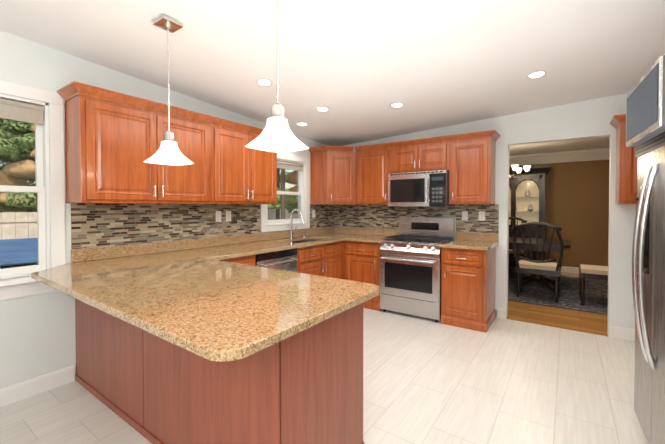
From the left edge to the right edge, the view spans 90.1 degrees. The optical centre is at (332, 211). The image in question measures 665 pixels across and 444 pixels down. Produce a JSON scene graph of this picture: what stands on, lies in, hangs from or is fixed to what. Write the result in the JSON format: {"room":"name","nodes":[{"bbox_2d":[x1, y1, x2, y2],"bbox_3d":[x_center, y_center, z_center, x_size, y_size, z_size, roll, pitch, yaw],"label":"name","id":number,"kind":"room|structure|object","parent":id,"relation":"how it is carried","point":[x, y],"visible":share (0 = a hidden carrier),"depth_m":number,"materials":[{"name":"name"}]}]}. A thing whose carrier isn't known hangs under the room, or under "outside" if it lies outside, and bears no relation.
{"room":"kitchen","nodes":[
{"label":"kitchen","id":0,"kind":"room"},
{"bbox_2d":[0,30,327,388],"bbox_3d":[-1.691,-0.201,3.081,0.120,3.000,6.010,1,1,35],"label":"wall","id":1,"kind":"structure","parent":0,"point":[37,335],"depth_m":2.44,"materials":[{"name":"paint"}]},
{"bbox_2d":[0,80,65,300],"bbox_3d":[-2.494,-0.133,1.913,0.200,1.470,1.515,1,1,35],"label":"window","id":2,"kind":"structure","parent":1,"relation":"in","point":[49,150],"depth_m":2.42,"materials":[{"name":"paint"}]},
{"bbox_2d":[0,365,74,406],"bbox_3d":[-2.647,1.262,1.636,0.015,0.120,2.270,1,1,35],"label":"baseboard","id":3,"kind":"structure","parent":1,"relation":"attached to","point":[16,392],"depth_m":2.37,"materials":[{"name":"paint"}]},
{"bbox_2d":[57,81,213,203],"bbox_3d":[-1.585,-0.480,2.810,0.360,0.827,1.102,1,1,35],"label":"upper cabinet","id":4,"kind":"object","parent":1,"relation":"attached to","point":[113,145],"visible":0.98,"depth_m":2.57,"materials":[{"name":"brown wood"}]},
{"bbox_2d":[71,203,260,248],"bbox_3d":[-1.445,0.103,3.321,0.008,0.353,1.920,1,1,35],"label":"backsplash","id":5,"kind":"structure","parent":1,"relation":"attached to","point":[93,225],"depth_m":3.04,"materials":[{"name":"tile"}]},
{"bbox_2d":[216,211,220,221],"bbox_3d":[-1.236,0.057,3.602,0.006,0.116,0.072,1,1,35],"label":"electrical outlet plate","id":6,"kind":"object","parent":5,"relation":"attached to","point":[218,216],"visible":1,"depth_m":3.60,"materials":[{"name":"white plastic"}]},
{"bbox_2d":[226,211,230,220],"bbox_3d":[-1.161,0.055,3.708,0.006,0.116,0.072,1,1,35],"label":"electrical outlet plate","id":7,"kind":"object","parent":5,"relation":"attached to","point":[228,215],"visible":1,"depth_m":3.71,"materials":[{"name":"white plastic"}]},
{"bbox_2d":[211,117,276,203],"bbox_3d":[-0.997,-0.493,3.641,0.360,0.827,0.930,1,1,35],"label":"upper cabinet","id":8,"kind":"object","parent":1,"relation":"attached to","point":[241,173],"visible":0.79,"depth_m":3.44,"materials":[{"name":"brown wood"}]},
{"bbox_2d":[261,152,309,231],"bbox_3d":[-0.665,-0.262,4.522,0.170,1.032,0.940,1,1,35],"label":"window","id":9,"kind":"structure","parent":1,"relation":"in","point":[303,182],"depth_m":4.65,"materials":[{"name":"paint"}]},
{"bbox_2d":[309,205,333,228],"bbox_3d":[-0.161,0.075,5.136,0.008,0.353,0.631,1,1,35],"label":"backsplash","id":10,"kind":"structure","parent":1,"relation":"attached to","point":[324,215],"depth_m":5.14,"materials":[{"name":"tile"}]},
{"bbox_2d":[309,146,356,204],"bbox_3d":[0.082,-0.513,4.950,0.609,0.827,0.661,1,1,35],"label":"upper cabinet","id":11,"kind":"object","parent":1,"relation":"attached to","point":[333,175],"visible":0.96,"depth_m":4.75,"materials":[{"name":"brown wood"}]},
{"bbox_2d":[0,308,648,443],"bbox_3d":[0.127,1.345,1.744,4.660,0.050,5.890,1,1,35],"label":"floor","id":12,"kind":"structure","parent":0,"point":[432,381],"depth_m":2.37,"materials":[{"name":"white tile"}]},
{"bbox_2d":[75,299,114,412],"bbox_3d":[-1.517,0.867,2.650,0.678,0.880,0.664,1,1,35],"label":"base cabinet","id":13,"kind":"object","parent":12,"relation":"on","point":[94,328],"depth_m":2.34,"materials":[{"name":"brown wood"}]},
{"bbox_2d":[31,234,354,280],"bbox_3d":[-0.805,0.393,3.664,0.660,0.035,3.802,1,1,35],"label":"countertop","id":14,"kind":"structure","parent":13,"relation":"on","point":[251,248],"depth_m":3.00,"materials":[{"name":"beige stone"}]},
{"bbox_2d":[289,209,304,238],"bbox_3d":[-0.459,0.165,4.405,0.259,0.397,0.096,1,1,35],"label":"chrome gooseneck faucet","id":15,"kind":"object","parent":14,"relation":"on","point":[291,231],"visible":1,"depth_m":4.43,"materials":[{"name":"white metal"}]},
{"bbox_2d":[292,239,317,242],"bbox_3d":[-0.343,0.506,4.306,0.404,0.208,0.754,1,1,35],"label":"sink","id":16,"kind":"object","parent":14,"relation":"in","point":[302,241],"visible":0.04,"depth_m":4.58,"materials":[{"name":"silver metal"}]},
{"bbox_2d":[111,315,150,441],"bbox_3d":[-1.042,0.872,2.314,0.485,0.880,0.664,1,1,35],"label":"base cabinet","id":17,"kind":"object","parent":12,"relation":"on","point":[132,343],"depth_m":2.02,"materials":[{"name":"brown wood"}]},
{"bbox_2d":[151,334,198,443],"bbox_3d":[-0.640,0.876,2.029,0.500,0.880,0.664,1,1,35],"label":"peninsula panel","id":18,"kind":"object","parent":12,"relation":"on","point":[174,369],"depth_m":1.76,"materials":[{"name":"brown wood"}]},
{"bbox_2d":[220,255,255,265],"bbox_3d":[-1.162,0.859,3.171,0.655,0.879,0.634,1,1,35],"label":"base cabinet","id":19,"kind":"object","parent":12,"relation":"on","point":[249,260],"depth_m":3.14,"materials":[{"name":"brown wood"}]},
{"bbox_2d":[256,248,298,271],"bbox_3d":[-0.795,0.855,3.669,0.673,0.872,0.596,1,1,35],"label":"stainless steel dishwasher","id":20,"kind":"object","parent":12,"relation":"on","point":[285,260],"visible":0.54,"depth_m":3.51,"materials":[{"name":"grey paint"}]},
{"bbox_2d":[199,303,363,443],"bbox_3d":[-0.224,0.881,1.730,0.525,0.880,0.672,1,1,35],"label":"peninsula panel","id":21,"kind":"object","parent":12,"relation":"on","point":[305,386],"depth_m":1.49,"materials":[{"name":"brown wood"}]},
{"bbox_2d":[39,257,379,361],"bbox_3d":[-0.677,0.421,1.855,1.637,0.035,1.045,1,1,35],"label":"countertop","id":22,"kind":"structure","parent":21,"relation":"on","point":[206,303],"depth_m":1.55,"materials":[{"name":"beige stone"}]},
{"bbox_2d":[71,227,498,262],"bbox_3d":[0.000,0.331,3.271,2.425,0.099,3.511,1,1,35],"label":"granite backsplash ledge","id":23,"kind":"object","parent":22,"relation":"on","point":[90,254],"visible":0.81,"depth_m":3.57,"materials":[{"name":"beige stone"}]},
{"bbox_2d":[297,241,341,278],"bbox_3d":[-0.362,0.841,4.301,0.655,0.879,0.928,1,1,35],"label":"base cabinet","id":24,"kind":"object","parent":12,"relation":"on","point":[324,260],"visible":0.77,"depth_m":4.13,"materials":[{"name":"brown wood"}]},
{"bbox_2d":[315,233,346,236],"bbox_3d":[0.099,0.374,4.939,0.360,0.035,0.677,1,1,35],"label":"countertop","id":25,"kind":"structure","parent":24,"relation":"on","point":[329,234],"depth_m":4.89,"materials":[{"name":"beige stone"}]},
{"bbox_2d":[318,239,344,279],"bbox_3d":[0.075,0.831,4.971,0.596,0.879,0.666,1,1,35],"label":"cabinet filler","id":26,"kind":"object","parent":12,"relation":"on","point":[343,259],"depth_m":4.56,"materials":[{"name":"brown wood"}]},
{"bbox_2d":[345,241,382,310],"bbox_3d":[0.549,0.836,4.642,0.549,0.879,0.655,1,1,35],"label":"base cabinet","id":27,"kind":"object","parent":12,"relation":"on","point":[362,261],"visible":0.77,"depth_m":4.37,"materials":[{"name":"brown wood"}]},
{"bbox_2d":[347,234,388,242],"bbox_3d":[0.575,0.378,4.614,0.493,0.035,0.657,1,1,35],"label":"countertop","id":28,"kind":"structure","parent":27,"relation":"on","point":[358,237],"depth_m":4.44,"materials":[{"name":"beige stone"}]},
{"bbox_2d":[379,217,454,321],"bbox_3d":[1.070,0.687,4.231,0.756,1.190,0.712,1,1,35],"label":"steel gas range","id":29,"kind":"object","parent":12,"relation":"on","point":[410,268],"visible":1,"depth_m":4.04,"materials":[{"name":"grey metal"}]},
{"bbox_2d":[441,246,496,332],"bbox_3d":[1.605,0.848,3.895,0.485,0.879,0.655,1,1,35],"label":"base cabinet","id":30,"kind":"object","parent":12,"relation":"on","point":[468,278],"visible":0.94,"depth_m":3.67,"materials":[{"name":"brown wood"}]},
{"bbox_2d":[440,240,498,250],"bbox_3d":[1.611,0.390,3.885,0.506,0.035,0.652,1,1,35],"label":"countertop","id":31,"kind":"structure","parent":30,"relation":"on","point":[474,245],"depth_m":3.74,"materials":[{"name":"beige stone"}]},
{"bbox_2d":[632,131,664,443],"bbox_3d":[1.935,0.429,1.484,0.852,1.790,0.910,0,1,29],"label":"refrigerator","id":32,"kind":"object","parent":12,"relation":"on","point":[648,267],"visible":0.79,"depth_m":1.71,"materials":[{"name":"grey paint"}]},
{"bbox_2d":[0,0,664,145],"bbox_3d":[0.127,-1.352,1.703,4.660,0.756,5.891,1,1,35],"label":"ceiling","id":33,"kind":"structure","parent":0,"point":[357,68],"depth_m":2.52,"materials":[{"name":"paint"}]},
{"bbox_2d":[144,14,193,165],"bbox_3d":[-1.065,-0.770,2.157,0.254,0.907,0.254,1,1,35],"label":"pendant light","id":34,"kind":"object","parent":33,"relation":"hanging from","point":[168,152],"visible":1,"depth_m":2.13,"materials":[{"name":"white glass"}]},
{"bbox_2d":[256,79,272,86],"bbox_3d":[-0.619,-1.171,3.023,0.156,0.007,0.156,-3,-4,35],"label":"recessed light","id":35,"kind":"object","parent":33,"relation":"in","point":[264,82],"visible":1,"depth_m":3.02,"materials":[{"name":"paint"}]},
{"bbox_2d":[245,0,308,151],"bbox_3d":[-0.265,-0.786,1.591,0.254,0.956,0.254,1,1,35],"label":"pendant light","id":36,"kind":"object","parent":33,"relation":"hanging from","point":[276,135],"visible":1,"depth_m":1.57,"materials":[{"name":"white glass"}]},
{"bbox_2d":[296,122,307,126],"bbox_3d":[-0.383,-1.101,4.206,0.156,0.007,0.156,-3,-4,35],"label":"recessed light","id":37,"kind":"object","parent":33,"relation":"in","point":[302,124],"visible":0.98,"depth_m":4.21,"materials":[{"name":"paint"}]},
{"bbox_2d":[316,107,329,111],"bbox_3d":[-0.109,-1.134,3.692,0.156,0.007,0.156,-3,-4,35],"label":"recessed light","id":38,"kind":"object","parent":33,"relation":"in","point":[322,109],"visible":0.96,"depth_m":3.70,"materials":[{"name":"paint"}]},
{"bbox_2d":[390,102,403,107],"bbox_3d":[0.698,-1.147,3.587,0.156,0.007,0.156,-3,-4,35],"label":"recessed light","id":39,"kind":"object","parent":33,"relation":"in","point":[397,105],"visible":1,"depth_m":3.59,"materials":[{"name":"paint"}]},
{"bbox_2d":[526,71,546,78],"bbox_3d":[1.789,-1.196,2.912,0.156,0.007,0.156,-3,-4,35],"label":"recessed light","id":40,"kind":"object","parent":33,"relation":"in","point":[536,74],"visible":0.98,"depth_m":2.91,"materials":[{"name":"paint"}]},
{"bbox_2d":[344,93,635,333],"bbox_3d":[1.912,-0.217,4.139,4.540,3.000,0.120,1,1,35],"label":"wall","id":41,"kind":"structure","parent":0,"point":[587,119],"depth_m":3.60,"materials":[{"name":"paint"}]},
{"bbox_2d":[334,205,399,228],"bbox_3d":[0.494,0.076,5.067,1.150,0.353,0.008,1,1,35],"label":"backsplash","id":42,"kind":"structure","parent":41,"relation":"attached to","point":[374,216],"depth_m":5.04,"materials":[{"name":"tile"}]},
{"bbox_2d":[355,143,390,204],"bbox_3d":[0.640,-0.509,4.739,0.541,0.827,0.360,1,1,35],"label":"upper cabinet","id":43,"kind":"object","parent":41,"relation":"attached to","point":[373,166],"visible":0.9,"depth_m":4.61,"materials":[{"name":"brown wood"}]},
{"bbox_2d":[389,136,448,172],"bbox_3d":[1.176,-0.711,4.357,0.768,0.412,0.360,1,1,35],"label":"upper cabinet","id":44,"kind":"object","parent":41,"relation":"attached to","point":[424,154],"visible":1,"depth_m":4.22,"materials":[{"name":"brown wood"}]},
{"bbox_2d":[388,170,454,206],"bbox_3d":[1.145,-0.280,4.321,0.756,0.435,0.459,1,1,35],"label":"over-the-range microwave","id":45,"kind":"object","parent":44,"relation":"attached to","point":[427,188],"visible":0.98,"depth_m":4.14,"materials":[{"name":"grey paint"}]},
{"bbox_2d":[400,207,455,217],"bbox_3d":[1.279,0.010,4.511,0.770,0.145,0.008,1,1,35],"label":"backsplash","id":46,"kind":"structure","parent":41,"relation":"attached to","point":[441,212],"depth_m":4.48,"materials":[{"name":"tile"}]},
{"bbox_2d":[448,130,499,203],"bbox_3d":[1.701,-0.498,3.988,0.515,0.827,0.360,1,1,35],"label":"upper cabinet","id":47,"kind":"object","parent":41,"relation":"attached to","point":[472,158],"visible":0.98,"depth_m":3.88,"materials":[{"name":"brown wood"}]},
{"bbox_2d":[456,204,498,233],"bbox_3d":[1.799,0.091,4.144,0.500,0.353,0.008,1,1,35],"label":"backsplash","id":48,"kind":"structure","parent":41,"relation":"attached to","point":[474,224],"depth_m":4.13,"materials":[{"name":"tile"}]},
{"bbox_2d":[462,211,467,219],"bbox_3d":[1.682,0.057,4.217,0.072,0.116,0.006,1,1,35],"label":"switch plate","id":49,"kind":"object","parent":48,"relation":"attached to","point":[464,215],"visible":1,"depth_m":4.21,"materials":[{"name":"white plastic"}]},
{"bbox_2d":[479,211,484,220],"bbox_3d":[1.845,0.059,4.101,0.072,0.116,0.006,1,1,35],"label":"outlet","id":50,"kind":"object","parent":48,"relation":"attached to","point":[481,215],"visible":1,"depth_m":4.10,"materials":[{"name":"white plastic"}]},
{"bbox_2d":[608,322,634,341],"bbox_3d":[3.235,1.224,3.139,0.960,0.150,0.020,1,1,35],"label":"baseboard","id":51,"kind":"structure","parent":41,"relation":"attached to","point":[616,332],"depth_m":3.35,"materials":[{"name":"paint"}]},
{"bbox_2d":[610,114,638,203],"bbox_3d":[3.041,-0.483,3.040,0.752,0.827,0.360,1,1,35],"label":"upper cabinet","id":52,"kind":"object","parent":41,"relation":"attached to","point":[626,177],"visible":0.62,"depth_m":3.09,"materials":[{"name":"brown wood"}]},
{"bbox_2d":[507,272,607,336],"bbox_3d":[3.614,1.290,5.304,4.840,0.050,3.950,1,1,35],"label":"floor","id":53,"kind":"structure","parent":0,"point":[583,321],"depth_m":4.02,"materials":[{"name":"brown wood"}]},
{"bbox_2d":[508,226,515,269],"bbox_3d":[3.639,0.806,7.237,0.560,0.860,0.473,1,1,35],"label":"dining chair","id":54,"kind":"object","parent":53,"relation":"on","point":[510,229],"depth_m":6.91,"materials":[{"name":"black wood"}]},
{"bbox_2d":[512,227,545,270],"bbox_3d":[4.096,0.811,6.914,0.560,0.860,0.473,1,1,35],"label":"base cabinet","id":55,"kind":"object","parent":53,"relation":"on","point":[532,232],"depth_m":6.73,"materials":[{"name":"brown wood"}]},
{"bbox_2d":[508,271,607,314],"bbox_3d":[3.225,1.253,5.707,2.600,0.012,2.400,1,1,35],"label":"dining rug","id":56,"kind":"object","parent":53,"relation":"on","point":[537,292],"visible":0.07,"depth_m":5.07,"materials":[{"name":"grey carpet"}]},
{"bbox_2d":[508,217,527,259],"bbox_3d":[3.513,0.674,6.538,0.547,1.119,0.574,1,1,35],"label":"chair","id":57,"kind":"object","parent":56,"relation":"on","point":[521,253],"visible":0.21,"depth_m":6.53,"materials":[{"name":"brown wood"}]},
{"bbox_2d":[513,222,564,302],"bbox_3d":[2.992,0.701,4.832,0.644,1.119,0.574,1,1,35],"label":"dining chair","id":58,"kind":"object","parent":56,"relation":"on","point":[547,267],"visible":1,"depth_m":4.68,"materials":[{"name":"black wood"}]},
{"bbox_2d":[509,237,570,290],"bbox_3d":[3.042,0.861,5.788,1.800,0.746,1.070,1,1,35],"label":"pedestal dining table","id":59,"kind":"object","parent":56,"relation":"on","point":[555,246],"visible":0.35,"depth_m":5.35,"materials":[{"name":"brown wood"}]},
{"bbox_2d":[579,264,607,305],"bbox_3d":[3.687,0.706,4.478,0.574,1.119,0.547,1,1,35],"label":"chair","id":60,"kind":"object","parent":56,"relation":"on","point":[595,272],"visible":0.27,"depth_m":4.43,"materials":[{"name":"beige fabric"}]},
{"bbox_2d":[509,160,608,267],"bbox_3d":[4.720,-0.258,6.844,4.840,3.000,0.120,1,1,35],"label":"wall","id":61,"kind":"structure","parent":0,"point":[577,202],"depth_m":6.62,"materials":[{"name":"paint"}]},
{"bbox_2d":[509,148,609,165],"bbox_3d":[4.648,-1.097,6.729,4.600,0.200,0.130,1,1,35],"label":"crown molding","id":62,"kind":"structure","parent":61,"relation":"attached to","point":[574,156],"depth_m":6.67,"materials":[{"name":"paint"}]},
{"bbox_2d":[561,266,578,273],"bbox_3d":[4.681,1.182,6.811,4.600,0.120,0.015,1,1,35],"label":"baseboard","id":63,"kind":"structure","parent":61,"relation":"attached to","point":[569,269],"depth_m":6.70,"materials":[{"name":"paint"}]},
{"bbox_2d":[509,137,609,155],"bbox_3d":[3.614,-1.229,5.266,4.840,0.110,3.948,1,1,35],"label":"ceiling","id":64,"kind":"structure","parent":0,"point":[573,145],"depth_m":6.08,"materials":[{"name":"paint"}]},
{"bbox_2d":[509,164,530,178],"bbox_3d":[3.004,-0.860,5.708,0.710,0.639,0.624,1,1,35],"label":"dining chandelier","id":65,"kind":"object","parent":64,"relation":"hanging from","point":[519,170],"visible":0.48,"depth_m":5.52,"materials":[{"name":"white glass"}]},
{"bbox_3d":[2.020,0.195,1.433,0.659,2.260,0.970,0,1,29],"label":"panels","id":66,"kind":"object","parent":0,"visible":0},
{"bbox_2d":[626,55,664,146],"bbox_3d":[1.617,-0.623,1.640,0.146,0.509,0.600,1,1,31],"label":"tv","id":67,"kind":"object","parent":66,"relation":"attached to","point":[645,109],"visible":1,"depth_m":1.58,"materials":[{"name":"grey paint"}]},
{"label":"outside","id":68,"kind":"structure","parent":0,"visible":0},
{"bbox_3d":[-29.485,1.639,33.086,79.879,0.200,100.000,1,1,35],"label":"lawn","id":69,"kind":"structure","parent":68,"visible":0},
{"bbox_2d":[0,126,25,223],"bbox_3d":[-21.092,-8.389,21.011,8.501,20.224,7.043,1,1,35],"label":"pine tree","id":70,"kind":"object","parent":69,"relation":"on","point":[3,161],"depth_m":20.63,"materials":[{"name":"green plant"}]},
{"bbox_2d":[0,128,34,179],"bbox_3d":[-17.520,-7.500,16.809,4.881,18.577,6.248,1,1,35],"label":"pine tree","id":71,"kind":"object","parent":69,"relation":"on","point":[9,135],"depth_m":16.80,"materials":[{"name":"green plant"}]},
{"bbox_2d":[0,118,36,237],"bbox_3d":[-16.325,-6.480,17.172,4.385,16.524,5.751,1,1,35],"label":"pine tree","id":72,"kind":"object","parent":69,"relation":"on","point":[22,176],"depth_m":16.63,"materials":[{"name":"green plant"}]},
{"bbox_2d":[0,133,36,219],"bbox_3d":[-17.918,-7.999,21.594,8.154,19.427,6.182,1,1,35],"label":"pine tree","id":73,"kind":"object","parent":69,"relation":"on","point":[20,209],"depth_m":19.30,"materials":[{"name":"green plant"}]},
{"bbox_2d":[0,238,37,268],"bbox_3d":[-6.416,1.334,6.711,4.740,1.220,4.740,1,1,35],"label":"pool","id":74,"kind":"object","parent":69,"relation":"on","point":[28,254],"depth_m":6.61,"materials":[{"name":"paint"}]},
{"bbox_2d":[7,121,34,161],"bbox_3d":[-14.803,-5.765,18.430,3.499,15.057,4.631,1,1,35],"label":"pine tree","id":75,"kind":"object","parent":69,"relation":"on","point":[32,153],"depth_m":17.15,"materials":[{"name":"green plant"}]},
{"bbox_2d":[0,209,297,239],"bbox_3d":[-7.668,0.778,20.759,0.120,1.900,45.100,1,1,35],"label":"fence","id":76,"kind":"object","parent":69,"relation":"on","point":[24,226],"depth_m":13.62,"materials":[{"name":"beige wood"}]},
{"bbox_2d":[270,171,294,208],"bbox_3d":[-5.924,-7.717,33.252,6.525,18.505,6.161,1,1,35],"label":"pine tree","id":77,"kind":"object","parent":69,"relation":"on","point":[285,190],"depth_m":32.84,"materials":[{"name":"green plant"}]},
{"bbox_2d":[281,169,284,218],"bbox_3d":[-1.654,-4.250,14.412,2.585,12.151,2.712,1,1,35],"label":"pine tree","id":78,"kind":"object","parent":69,"relation":"on","point":[282,187],"depth_m":14.37,"materials":[{"name":"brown plant"}]},
{"bbox_2d":[268,168,297,218],"bbox_3d":[-2.950,-5.408,17.583,4.857,14.368,5.828,1,1,35],"label":"pine tree","id":79,"kind":"object","parent":69,"relation":"on","point":[292,177],"depth_m":16.56,"materials":[{"name":"green plant"}]},
{"bbox_2d":[280,172,297,213],"bbox_3d":[-1.691,-6.485,20.684,4.740,16.428,5.154,1,1,35],"label":"pine tree","id":80,"kind":"object","parent":69,"relation":"on","point":[292,207],"depth_m":20.93,"materials":[{"name":"green plant"}]}
]}

